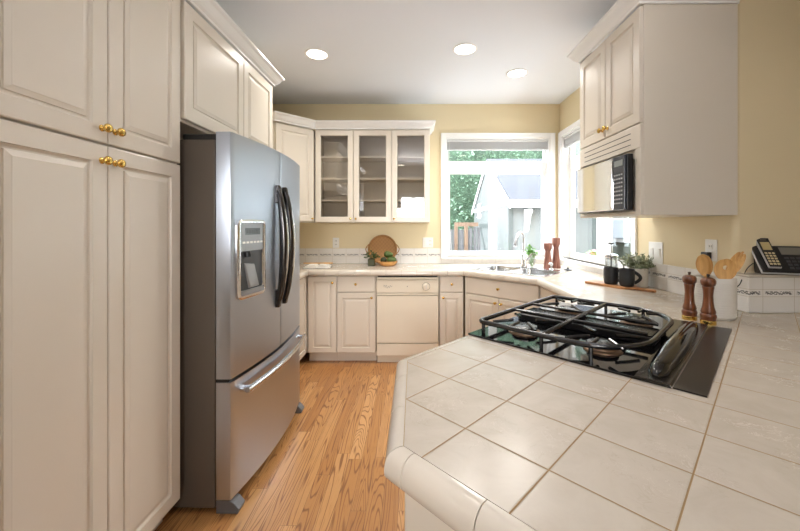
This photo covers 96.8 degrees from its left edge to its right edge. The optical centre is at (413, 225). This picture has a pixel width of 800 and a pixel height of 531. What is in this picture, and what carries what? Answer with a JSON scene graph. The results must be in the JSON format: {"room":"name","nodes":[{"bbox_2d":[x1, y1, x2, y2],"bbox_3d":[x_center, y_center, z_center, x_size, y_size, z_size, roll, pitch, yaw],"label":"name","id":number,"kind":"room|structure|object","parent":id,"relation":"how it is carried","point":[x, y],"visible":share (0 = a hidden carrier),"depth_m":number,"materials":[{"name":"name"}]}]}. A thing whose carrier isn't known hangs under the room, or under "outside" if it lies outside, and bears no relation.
{"room":"kitchen","nodes":[
{"label":"kitchen","id":0,"kind":"room"},
{"bbox_2d":[155,353,404,530],"bbox_3d":[0.670,1.390,0.530,4.940,0.100,7.340,0,0,0],"label":"floor","id":1,"kind":"structure","parent":0,"point":[325,472],"depth_m":1.95,"materials":[{"name":"brown wood"}]},
{"bbox_2d":[0,0,179,530],"bbox_3d":[-1.340,0.140,1.225,0.632,2.400,0.773,0,0,0],"label":"pantry cabinet","id":2,"kind":"object","parent":1,"relation":"on","point":[90,89],"visible":1,"depth_m":1.15,"materials":[{"name":"beige paint"}]},
{"bbox_2d":[173,132,306,513],"bbox_3d":[-1.178,0.451,2.129,0.910,1.778,0.955,0,0,1],"label":"refrigerator","id":3,"kind":"object","parent":1,"relation":"on","point":[241,340],"visible":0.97,"depth_m":1.67,"materials":[{"name":"silver metal"}]},
{"bbox_2d":[299,277,305,359],"bbox_3d":[-1.330,0.909,3.038,0.626,0.861,0.816,0,0,0],"label":"base cabinet","id":4,"kind":"object","parent":1,"relation":"on","point":[302,324],"visible":0.04,"depth_m":3.35,"materials":[{"name":"beige paint"}]},
{"bbox_2d":[306,276,338,360],"bbox_3d":[-0.914,0.909,3.735,0.324,0.861,0.623,0,0,0],"label":"base cabinet","id":5,"kind":"object","parent":1,"relation":"on","point":[321,291],"visible":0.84,"depth_m":3.45,"materials":[{"name":"beige paint"}]},
{"bbox_2d":[337,276,376,360],"bbox_3d":[-0.561,0.909,3.735,0.378,0.861,0.623,0,0,0],"label":"base cabinet","id":6,"kind":"object","parent":1,"relation":"on","point":[356,295],"visible":0.93,"depth_m":3.45,"materials":[{"name":"beige paint"}]},
{"bbox_2d":[376,276,438,361],"bbox_3d":[-0.063,0.910,3.732,0.606,0.860,0.623,0,0,0],"label":"dishwasher","id":7,"kind":"object","parent":1,"relation":"on","point":[407,306],"visible":0.98,"depth_m":3.45,"materials":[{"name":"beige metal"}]},
{"bbox_2d":[405,493,453,530],"bbox_3d":[1.127,0.909,1.297,2.481,0.862,1.372,0,0,-45],"label":"base cabinet","id":8,"kind":"object","parent":1,"relation":"on","point":[417,517],"visible":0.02,"depth_m":0.66,"materials":[{"name":"beige paint"}]},
{"bbox_2d":[300,263,799,530],"bbox_3d":[0.446,0.453,1.955,4.208,0.054,4.192,0,0,0],"label":"countertop","id":9,"kind":"structure","parent":8,"relation":"on","point":[484,435],"depth_m":0.73,"materials":[{"name":"beige tile"}]},
{"bbox_2d":[303,264,331,268],"bbox_3d":[-0.985,0.408,3.640,0.270,0.036,0.190,0,0,-7],"label":"open book","id":10,"kind":"object","parent":9,"relation":"on","point":[310,266],"visible":0.92,"depth_m":3.56,"materials":[{"name":"grey paper"}]},
{"bbox_2d":[303,262,332,263],"bbox_3d":[-0.995,0.385,3.690,0.300,0.009,0.058,0,0,-3],"label":"wooden spoon","id":11,"kind":"object","parent":10,"relation":"on","point":[323,262],"visible":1,"depth_m":3.68,"materials":[{"name":"brown wood"}]},
{"bbox_2d":[364,250,380,265],"bbox_3d":[-0.450,0.341,3.806,0.206,0.169,0.206,0,0,0],"label":"potted herb","id":12,"kind":"object","parent":9,"relation":"on","point":[371,261],"visible":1,"depth_m":3.77,"materials":[{"name":"green plant"}]},
{"bbox_2d":[365,235,399,262],"bbox_3d":[-0.352,0.260,3.965,0.383,0.325,0.077,0,0,0],"label":"wicker tray","id":13,"kind":"object","parent":9,"relation":"on","point":[379,244],"visible":0.88,"depth_m":3.97,"materials":[{"name":"brown wicker"}]},
{"bbox_2d":[379,260,396,265],"bbox_3d":[-0.278,0.400,3.800,0.204,0.052,0.204,0,0,0],"label":"wooden bowl","id":14,"kind":"object","parent":9,"relation":"on","point":[380,262],"visible":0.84,"depth_m":3.72,"materials":[{"name":"brown wood"}]},
{"bbox_2d":[387,257,395,261],"bbox_3d":[-0.239,0.361,3.762,0.097,0.070,0.070,0,0,9],"label":"avocado","id":15,"kind":"object","parent":14,"relation":"in","point":[389,259],"visible":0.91,"depth_m":3.74,"materials":[{"name":"green food"}]},
{"bbox_3d":[-0.239,0.359,3.836,0.099,0.070,0.070,6,0,0],"label":"avocado","id":16,"kind":"object","parent":14,"relation":"in","visible":0},
{"bbox_2d":[384,251,392,257],"bbox_3d":[-0.273,0.303,3.802,0.097,0.070,0.070,0,0,3],"label":"avocado","id":17,"kind":"object","parent":16,"relation":"on","point":[387,254],"visible":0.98,"depth_m":3.78,"materials":[{"name":"green food"}]},
{"bbox_2d":[470,265,568,276],"bbox_3d":[1.004,0.512,3.415,0.520,0.184,0.780,0,0,-45],"label":"sink","id":18,"kind":"object","parent":9,"relation":"in","point":[541,272],"visible":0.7,"depth_m":3.43,"materials":[{"name":"silver metal"}]},
{"bbox_2d":[511,231,535,268],"bbox_3d":[1.057,0.236,3.539,0.230,0.368,0.250,0,0,-45],"label":"faucet","id":19,"kind":"object","parent":9,"relation":"on","point":[523,265],"visible":1,"depth_m":3.57,"materials":[{"name":"silver metal"}]},
{"bbox_2d":[525,244,538,265],"bbox_3d":[1.220,0.304,3.695,0.140,0.243,0.158,0,0,0],"label":"potted herb","id":20,"kind":"object","parent":9,"relation":"on","point":[528,252],"visible":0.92,"depth_m":3.68,"materials":[{"name":"green plant"}]},
{"bbox_2d":[543,243,551,268],"bbox_3d":[1.336,0.298,3.543,0.086,0.255,0.086,0,0,0],"label":"candle holder","id":21,"kind":"object","parent":9,"relation":"on","point":[547,246],"visible":0.93,"depth_m":3.52,"materials":[{"name":"brown wood"}]},
{"bbox_2d":[552,238,560,268],"bbox_3d":[1.439,0.273,3.596,0.086,0.305,0.086,0,0,0],"label":"candle holder","id":22,"kind":"object","parent":9,"relation":"on","point":[555,241],"visible":0.96,"depth_m":3.57,"materials":[{"name":"brown wood"}]},
{"bbox_2d":[468,295,731,397],"bbox_3d":[0.758,0.396,1.422,0.827,0.060,0.724,0,0,-45],"label":"cooktop","id":23,"kind":"object","parent":9,"relation":"in","point":[655,350],"visible":1,"depth_m":1.25,"materials":[{"name":"black metal"}]},
{"bbox_2d":[518,307,660,345],"bbox_3d":[0.700,0.402,1.464,0.463,0.033,0.463,0,0,0],"label":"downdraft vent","id":24,"kind":"object","parent":23,"relation":"attached to","point":[546,319],"depth_m":1.41,"materials":[{"name":"black metal"}]},
{"bbox_2d":[604,242,624,267],"bbox_3d":[1.519,0.275,2.692,0.144,0.302,0.102,0,0,23],"label":"press","id":25,"kind":"object","parent":9,"relation":"on","point":[611,256],"visible":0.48,"depth_m":2.68,"materials":[{"name":"clear glass"}]},
{"bbox_2d":[585,280,655,292],"bbox_3d":[1.438,0.418,2.475,0.155,0.016,0.474,0,0,-27],"label":"serving board","id":26,"kind":"object","parent":9,"relation":"on","point":[594,282],"visible":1,"depth_m":2.43,"materials":[{"name":"brown wood"}]},
{"bbox_2d":[603,266,618,284],"bbox_3d":[1.411,0.351,2.518,0.126,0.118,0.095,0,0,-9],"label":"mug","id":27,"kind":"object","parent":26,"relation":"on","point":[610,274],"visible":0.77,"depth_m":2.48,"materials":[{"name":"black ceramic"}]},
{"bbox_2d":[619,268,641,286],"bbox_3d":[1.466,0.351,2.421,0.126,0.118,0.095,0,0,-9],"label":"mug","id":28,"kind":"object","parent":26,"relation":"on","point":[626,275],"visible":1,"depth_m":2.38,"materials":[{"name":"black ceramic"}]},
{"bbox_2d":[617,252,655,287],"bbox_3d":[1.545,0.303,2.522,0.211,0.246,0.279,0,0,0],"label":"potted plant","id":29,"kind":"object","parent":9,"relation":"on","point":[642,266],"visible":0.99,"depth_m":2.46,"materials":[{"name":"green plant"}]},
{"bbox_2d":[681,272,697,320],"bbox_3d":[1.257,0.317,1.621,0.060,0.217,0.060,0,0,-17],"label":"pepper mill","id":30,"kind":"object","parent":9,"relation":"on","point":[689,309],"visible":1,"depth_m":1.60,"materials":[{"name":"brown wood"}]},
{"bbox_2d":[700,274,716,325],"bbox_3d":[1.280,0.317,1.544,0.060,0.217,0.060,0,0,-17],"label":"pepper mill","id":31,"kind":"object","parent":9,"relation":"on","point":[708,315],"visible":0.99,"depth_m":1.53,"materials":[{"name":"brown wood"}]},
{"bbox_2d":[694,274,737,320],"bbox_3d":[1.405,0.332,1.665,0.167,0.188,0.167,0,0,0],"label":"utensil crock","id":32,"kind":"object","parent":9,"relation":"on","point":[725,290],"visible":0.58,"depth_m":1.59,"materials":[{"name":"white ceramic"}]},
{"bbox_2d":[696,254,712,276],"bbox_3d":[1.391,0.273,1.703,0.066,0.276,0.022,0,0,29],"label":"wooden spoon","id":33,"kind":"object","parent":32,"relation":"in","point":[704,264],"visible":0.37,"depth_m":1.70,"materials":[{"name":"brown wood"}]},
{"bbox_2d":[714,259,736,278],"bbox_3d":[1.413,0.280,1.620,0.093,0.262,0.022,0,0,22],"label":"slotted spoon","id":34,"kind":"object","parent":32,"relation":"in","point":[720,273],"visible":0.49,"depth_m":1.62,"materials":[{"name":"brown wood"}]},
{"bbox_2d":[726,251,745,271],"bbox_3d":[1.444,0.266,1.661,0.196,0.296,0.028,0,0,5],"label":"wooden fork","id":35,"kind":"object","parent":32,"relation":"in","point":[739,258],"visible":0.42,"depth_m":1.66,"materials":[{"name":"brown wood"}]},
{"bbox_2d":[439,275,462,345],"bbox_3d":[0.365,0.909,3.735,0.235,0.861,0.623,0,0,0],"label":"base cabinet","id":36,"kind":"object","parent":1,"relation":"on","point":[450,287],"visible":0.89,"depth_m":3.45,"materials":[{"name":"beige paint"}]},
{"bbox_2d":[465,276,540,336],"bbox_3d":[0.958,0.909,3.378,0.769,0.861,0.621,0,0,45],"label":"base cabinet","id":37,"kind":"object","parent":1,"relation":"on","point":[484,297],"visible":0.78,"depth_m":3.23,"materials":[{"name":"beige paint"}]},
{"bbox_2d":[541,287,560,303],"bbox_3d":[1.316,0.909,2.590,0.626,0.861,0.619,0,0,0],"label":"base cabinet","id":38,"kind":"object","parent":1,"relation":"on","point":[544,292],"visible":0.02,"depth_m":2.76,"materials":[{"name":"beige paint"}]},
{"bbox_2d":[735,272,799,312],"bbox_3d":[2.314,0.790,1.798,1.368,1.100,0.143,0,0,0],"label":"ledge","id":39,"kind":"object","parent":1,"relation":"on","point":[757,292],"visible":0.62,"depth_m":1.74,"materials":[{"name":"white tile"}]},
{"bbox_2d":[737,246,799,286],"bbox_3d":[1.766,0.227,1.827,0.380,0.250,0.227,0,0,21],"label":"telephone","id":40,"kind":"object","parent":39,"relation":"on","point":[788,257],"visible":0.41,"depth_m":1.76,"materials":[{"name":"black plastic"}]},
{"bbox_2d":[756,238,781,268],"bbox_3d":[1.784,0.135,1.790,0.056,0.145,0.136,0,0,21],"label":"telephone handset","id":41,"kind":"object","parent":40,"relation":"on","point":[764,245],"visible":0.98,"depth_m":1.78,"materials":[{"name":"black plastic"}]},
{"bbox_2d":[368,259,374,265],"bbox_3d":[-0.455,0.388,3.800,0.072,0.075,0.072,0,0,0],"label":"pot","id":42,"kind":"object","parent":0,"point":[371,262],"depth_m":3.76,"materials":[{"name":"green ceramic"}]},
{"bbox_2d":[185,0,641,103],"bbox_3d":[0.670,-1.445,0.530,4.940,0.100,7.340,0,0,0],"label":"ceiling","id":43,"kind":"structure","parent":0,"point":[380,51],"depth_m":2.74,"materials":[{"name":"white paint"}]},
{"bbox_2d":[304,48,328,59],"bbox_3d":[-0.787,-1.391,2.879,0.196,0.008,0.196,0,0,0],"label":"recessed light","id":44,"kind":"object","parent":43,"relation":"in","point":[313,53],"visible":1,"depth_m":2.87,"materials":[{"name":"white paint"}]},
{"bbox_2d":[307,50,326,58],"bbox_3d":[-0.787,-1.392,2.879,0.160,0.004,0.160,0,0,0],"label":"diffuser","id":45,"kind":"object","parent":44,"relation":"attached to","point":[313,54],"depth_m":2.88,"materials":[{"name":"white plastic"}]},
{"bbox_2d":[453,43,477,54],"bbox_3d":[0.402,-1.391,2.798,0.196,0.008,0.196,0,0,0],"label":"recessed light","id":46,"kind":"object","parent":43,"relation":"in","point":[462,48],"visible":1,"depth_m":2.78,"materials":[{"name":"white paint"}]},
{"bbox_2d":[455,45,474,53],"bbox_3d":[0.402,-1.392,2.798,0.160,0.004,0.160,0,0,0],"label":"diffuser","id":47,"kind":"object","parent":46,"relation":"attached to","point":[459,49],"depth_m":2.80,"materials":[{"name":"white plastic"}]},
{"bbox_2d":[506,68,527,77],"bbox_3d":[0.939,-1.391,3.237,0.196,0.008,0.196,0,0,0],"label":"recessed light","id":48,"kind":"object","parent":43,"relation":"in","point":[519,72],"visible":1,"depth_m":3.24,"materials":[{"name":"white paint"}]},
{"bbox_2d":[508,70,525,76],"bbox_3d":[0.939,-1.392,3.237,0.160,0.004,0.160,0,0,0],"label":"diffuser","id":49,"kind":"object","parent":48,"relation":"attached to","point":[512,73],"depth_m":3.24,"materials":[{"name":"white plastic"}]},
{"bbox_2d":[273,104,559,336],"bbox_3d":[0.003,-0.028,4.130,3.605,2.735,0.140,0,0,0],"label":"wall","id":50,"kind":"structure","parent":0,"point":[450,118],"depth_m":4.06,"materials":[{"name":"beige paint"}]},
{"bbox_2d":[273,121,315,222],"bbox_3d":[-1.350,-0.531,3.746,0.614,0.989,0.622,0,0,0],"label":"upper cabinet","id":51,"kind":"object","parent":50,"relation":"attached to","point":[297,143],"visible":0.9,"depth_m":3.64,"materials":[{"name":"beige paint"}]},
{"bbox_2d":[333,238,338,247],"bbox_3d":[-0.892,0.192,4.055,0.072,0.116,0.008,0,0,0],"label":"wall outlet","id":52,"kind":"object","parent":50,"relation":"attached to","point":[335,240],"visible":1,"depth_m":4.05,"materials":[{"name":"white plastic"}]},
{"bbox_2d":[315,129,429,222],"bbox_3d":[-0.439,-0.531,3.887,1.209,0.989,0.340,0,0,0],"label":"upper cabinet","id":53,"kind":"object","parent":50,"relation":"attached to","point":[362,175],"visible":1,"depth_m":4.01,"materials":[{"name":"beige paint"}]},
{"bbox_2d":[321,156,347,161],"bbox_3d":[-0.839,-0.738,3.913,0.371,0.020,0.267,0,0,0],"label":"shelf","id":54,"kind":"object","parent":53,"relation":"attached to","point":[323,158],"depth_m":3.86,"materials":[{"name":"beige paint"}]},
{"bbox_2d":[321,178,347,182],"bbox_3d":[-0.839,-0.505,3.913,0.371,0.020,0.267,0,0,0],"label":"shelf","id":55,"kind":"object","parent":53,"relation":"attached to","point":[323,180],"depth_m":3.86,"materials":[{"name":"beige paint"}]},
{"bbox_2d":[321,199,347,202],"bbox_3d":[-0.839,-0.274,3.913,0.371,0.020,0.267,0,0,0],"label":"shelf","id":56,"kind":"object","parent":53,"relation":"attached to","point":[322,200],"depth_m":3.80,"materials":[{"name":"beige paint"}]},
{"bbox_2d":[273,111,435,134],"bbox_3d":[-0.710,-1.058,3.690,1.978,0.080,0.381,0,0,-11],"label":"trim","id":57,"kind":"structure","parent":53,"relation":"attached to","point":[278,116],"depth_m":3.69,"materials":[{"name":"white paint"}]},
{"bbox_2d":[359,156,385,161],"bbox_3d":[-0.439,-0.738,3.913,0.377,0.020,0.267,0,0,0],"label":"shelf","id":58,"kind":"object","parent":53,"relation":"attached to","point":[361,158],"depth_m":3.86,"materials":[{"name":"beige paint"}]},
{"bbox_2d":[359,178,385,182],"bbox_3d":[-0.439,-0.505,3.913,0.377,0.020,0.267,0,0,0],"label":"shelf","id":59,"kind":"object","parent":53,"relation":"attached to","point":[361,180],"depth_m":3.86,"materials":[{"name":"beige paint"}]},
{"bbox_2d":[359,199,385,202],"bbox_3d":[-0.439,-0.274,3.913,0.377,0.020,0.267,0,0,0],"label":"shelf","id":60,"kind":"object","parent":53,"relation":"attached to","point":[360,200],"depth_m":3.80,"materials":[{"name":"beige paint"}]},
{"bbox_2d":[397,156,423,161],"bbox_3d":[-0.038,-0.738,3.913,0.371,0.020,0.267,0,0,0],"label":"shelf","id":61,"kind":"object","parent":53,"relation":"attached to","point":[399,158],"depth_m":3.86,"materials":[{"name":"beige paint"}]},
{"bbox_2d":[397,178,423,182],"bbox_3d":[-0.038,-0.505,3.913,0.371,0.020,0.267,0,0,0],"label":"shelf","id":62,"kind":"object","parent":53,"relation":"attached to","point":[399,180],"depth_m":3.86,"materials":[{"name":"beige paint"}]},
{"bbox_2d":[397,199,423,202],"bbox_3d":[-0.038,-0.274,3.913,0.371,0.020,0.267,0,0,0],"label":"shelf","id":63,"kind":"object","parent":53,"relation":"attached to","point":[398,200],"depth_m":3.80,"materials":[{"name":"beige paint"}]},
{"bbox_2d":[300,248,543,262],"bbox_3d":[-0.002,0.341,4.056,3.316,0.171,0.008,0,0,0],"label":"backsplash","id":64,"kind":"structure","parent":50,"relation":"attached to","point":[307,255],"depth_m":4.05,"materials":[{"name":"tile"}]},
{"bbox_2d":[423,238,432,247],"bbox_3d":[0.158,0.190,4.053,0.118,0.116,0.012,0,0,0],"label":"wall outlet","id":65,"kind":"object","parent":50,"relation":"attached to","point":[427,242],"visible":1,"depth_m":4.05,"materials":[{"name":"white plastic"}]},
{"bbox_2d":[441,133,555,258],"bbox_3d":[0.959,-0.342,4.110,1.303,1.437,0.180,0,0,0],"label":"window","id":66,"kind":"structure","parent":50,"relation":"in","point":[546,167],"depth_m":4.14,"materials":[{"name":"white paint"}]},
{"bbox_2d":[447,140,547,257],"bbox_3d":[0.959,-0.311,4.059,1.165,1.361,0.096,0,0,0],"label":"window blind","id":67,"kind":"object","parent":66,"relation":"attached to","point":[452,145],"visible":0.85,"depth_m":4.07,"materials":[{"name":"grey fabric"}]},
{"bbox_2d":[560,87,712,294],"bbox_3d":[1.735,-0.028,3.020,0.140,2.735,2.080,0,0,0],"label":"wall","id":68,"kind":"structure","parent":0,"point":[683,238],"depth_m":2.31,"materials":[{"name":"beige paint"}]},
{"bbox_2d":[558,119,636,269],"bbox_3d":[1.715,-0.342,3.345,0.180,1.437,1.400,0,0,0],"label":"window","id":69,"kind":"structure","parent":68,"relation":"in","point":[568,163],"depth_m":3.93,"materials":[{"name":"white paint"}]},
{"bbox_2d":[564,128,579,147],"bbox_3d":[1.694,-0.931,3.345,0.035,0.120,1.262,0,0,0],"label":"window blind","id":70,"kind":"object","parent":69,"relation":"attached to","point":[573,138],"visible":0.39,"depth_m":3.77,"materials":[{"name":"grey"}]},
{"bbox_2d":[560,260,714,294],"bbox_3d":[1.661,0.341,2.963,0.008,0.171,2.176,0,0,0],"label":"backsplash","id":71,"kind":"structure","parent":68,"relation":"attached to","point":[661,276],"depth_m":2.34,"materials":[{"name":"tile"}]},
{"bbox_2d":[649,242,662,263],"bbox_3d":[1.658,0.185,2.440,0.012,0.150,0.140,0,0,0],"label":"light switch","id":72,"kind":"object","parent":68,"relation":"attached to","point":[655,248],"visible":0.94,"depth_m":2.43,"materials":[{"name":"white plastic"}]},
{"bbox_2d":[580,4,737,217],"bbox_3d":[1.394,-0.603,2.154,0.536,1.094,0.663,0,0,0],"label":"upper cabinet","id":73,"kind":"object","parent":68,"relation":"attached to","point":[661,90],"visible":0.98,"depth_m":1.82,"materials":[{"name":"beige paint"}]},
{"bbox_2d":[577,154,632,213],"bbox_3d":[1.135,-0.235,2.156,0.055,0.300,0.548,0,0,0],"label":"microwave","id":74,"kind":"object","parent":73,"relation":"in","point":[606,186],"visible":1,"depth_m":2.05,"materials":[{"name":"black plastic"}]},
{"bbox_2d":[567,0,739,63],"bbox_3d":[1.381,-1.178,2.154,0.565,0.080,0.785,0,0,0],"label":"trim","id":75,"kind":"structure","parent":73,"relation":"on","point":[621,9],"depth_m":2.02,"materials":[{"name":"white paint"}]},
{"bbox_2d":[705,239,716,261],"bbox_3d":[1.660,0.135,1.985,0.008,0.120,0.078,0,0,0],"label":"wall outlet","id":76,"kind":"object","parent":68,"relation":"attached to","point":[710,244],"visible":0.89,"depth_m":1.97,"materials":[{"name":"white plastic"}]},
{"bbox_2d":[701,252,710,257],"bbox_3d":[1.641,0.168,1.995,0.027,0.044,0.044,0,0,0],"label":"power adapter","id":77,"kind":"object","parent":76,"relation":"attached to","point":[705,253],"visible":0.54,"depth_m":1.97,"materials":[{"name":"black plastic"}]},
{"bbox_2d":[713,0,799,271],"bbox_3d":[2.333,-0.028,1.910,1.335,2.735,0.140,0,0,0],"label":"wall","id":78,"kind":"structure","parent":0,"point":[768,30],"depth_m":1.84,"materials":[{"name":"beige paint"}]},
{"bbox_3d":[-1.730,-0.027,0.530,0.140,2.735,7.060,0,0,0],"label":"wall","id":79,"kind":"structure","parent":0,"visible":0},
{"bbox_2d":[180,0,272,148],"bbox_3d":[-1.356,-0.771,2.143,0.600,0.578,1.053,0,0,0],"label":"upper cabinet","id":80,"kind":"object","parent":79,"relation":"attached to","point":[220,91],"visible":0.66,"depth_m":1.90,"materials":[{"name":"beige paint"}]},
{"bbox_2d":[188,0,284,86],"bbox_3d":[-1.327,-1.091,1.395,0.663,0.080,2.671,0,0,0],"label":"trim","id":81,"kind":"structure","parent":80,"relation":"attached to","point":[211,10],"depth_m":2.05,"materials":[{"name":"white paint"}]},
{"label":"outside","id":82,"kind":"structure","parent":0,"visible":0},
{"bbox_3d":[1.000,1.740,17.125,30.000,0.100,25.750,0,0,0],"label":"ground","id":83,"kind":"structure","parent":82,"visible":0},
{"bbox_2d":[450,222,479,250],"bbox_3d":[0.390,0.800,8.985,2.580,1.780,0.070,0,0,0],"label":"wooden fence","id":84,"kind":"object","parent":83,"relation":"on","point":[463,240],"visible":0.16,"depth_m":8.98,"materials":[{"name":"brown wood"}]},
{"bbox_2d":[448,151,541,250],"bbox_3d":[3.000,-1.779,14.123,14.285,7.183,2.153,0,0,0],"label":"hedge","id":85,"kind":"object","parent":83,"relation":"on","point":[463,187],"visible":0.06,"depth_m":14.20,"materials":[{"name":"green plant"}]},
{"bbox_2d":[471,159,596,253],"bbox_3d":[3.285,-0.125,10.245,2.430,3.630,5.110,0,0,0],"label":"neighboring house","id":86,"kind":"structure","parent":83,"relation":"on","point":[518,195],"depth_m":8.00,"materials":[{"name":"grey paint"}]},
{"bbox_2d":[586,249,596,255],"bbox_3d":[3.590,1.070,6.972,0.617,1.242,0.596,0,0,0],"label":"bush","id":87,"kind":"object","parent":83,"relation":"on","point":[594,252],"visible":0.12,"depth_m":6.95,"materials":[{"name":"green plant"}]},
{"bbox_2d":[575,142,630,260],"bbox_3d":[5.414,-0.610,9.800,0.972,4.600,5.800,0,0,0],"label":"house","id":88,"kind":"structure","parent":83,"relation":"on","point":[621,227],"depth_m":8.51,"materials":[{"name":"white"}]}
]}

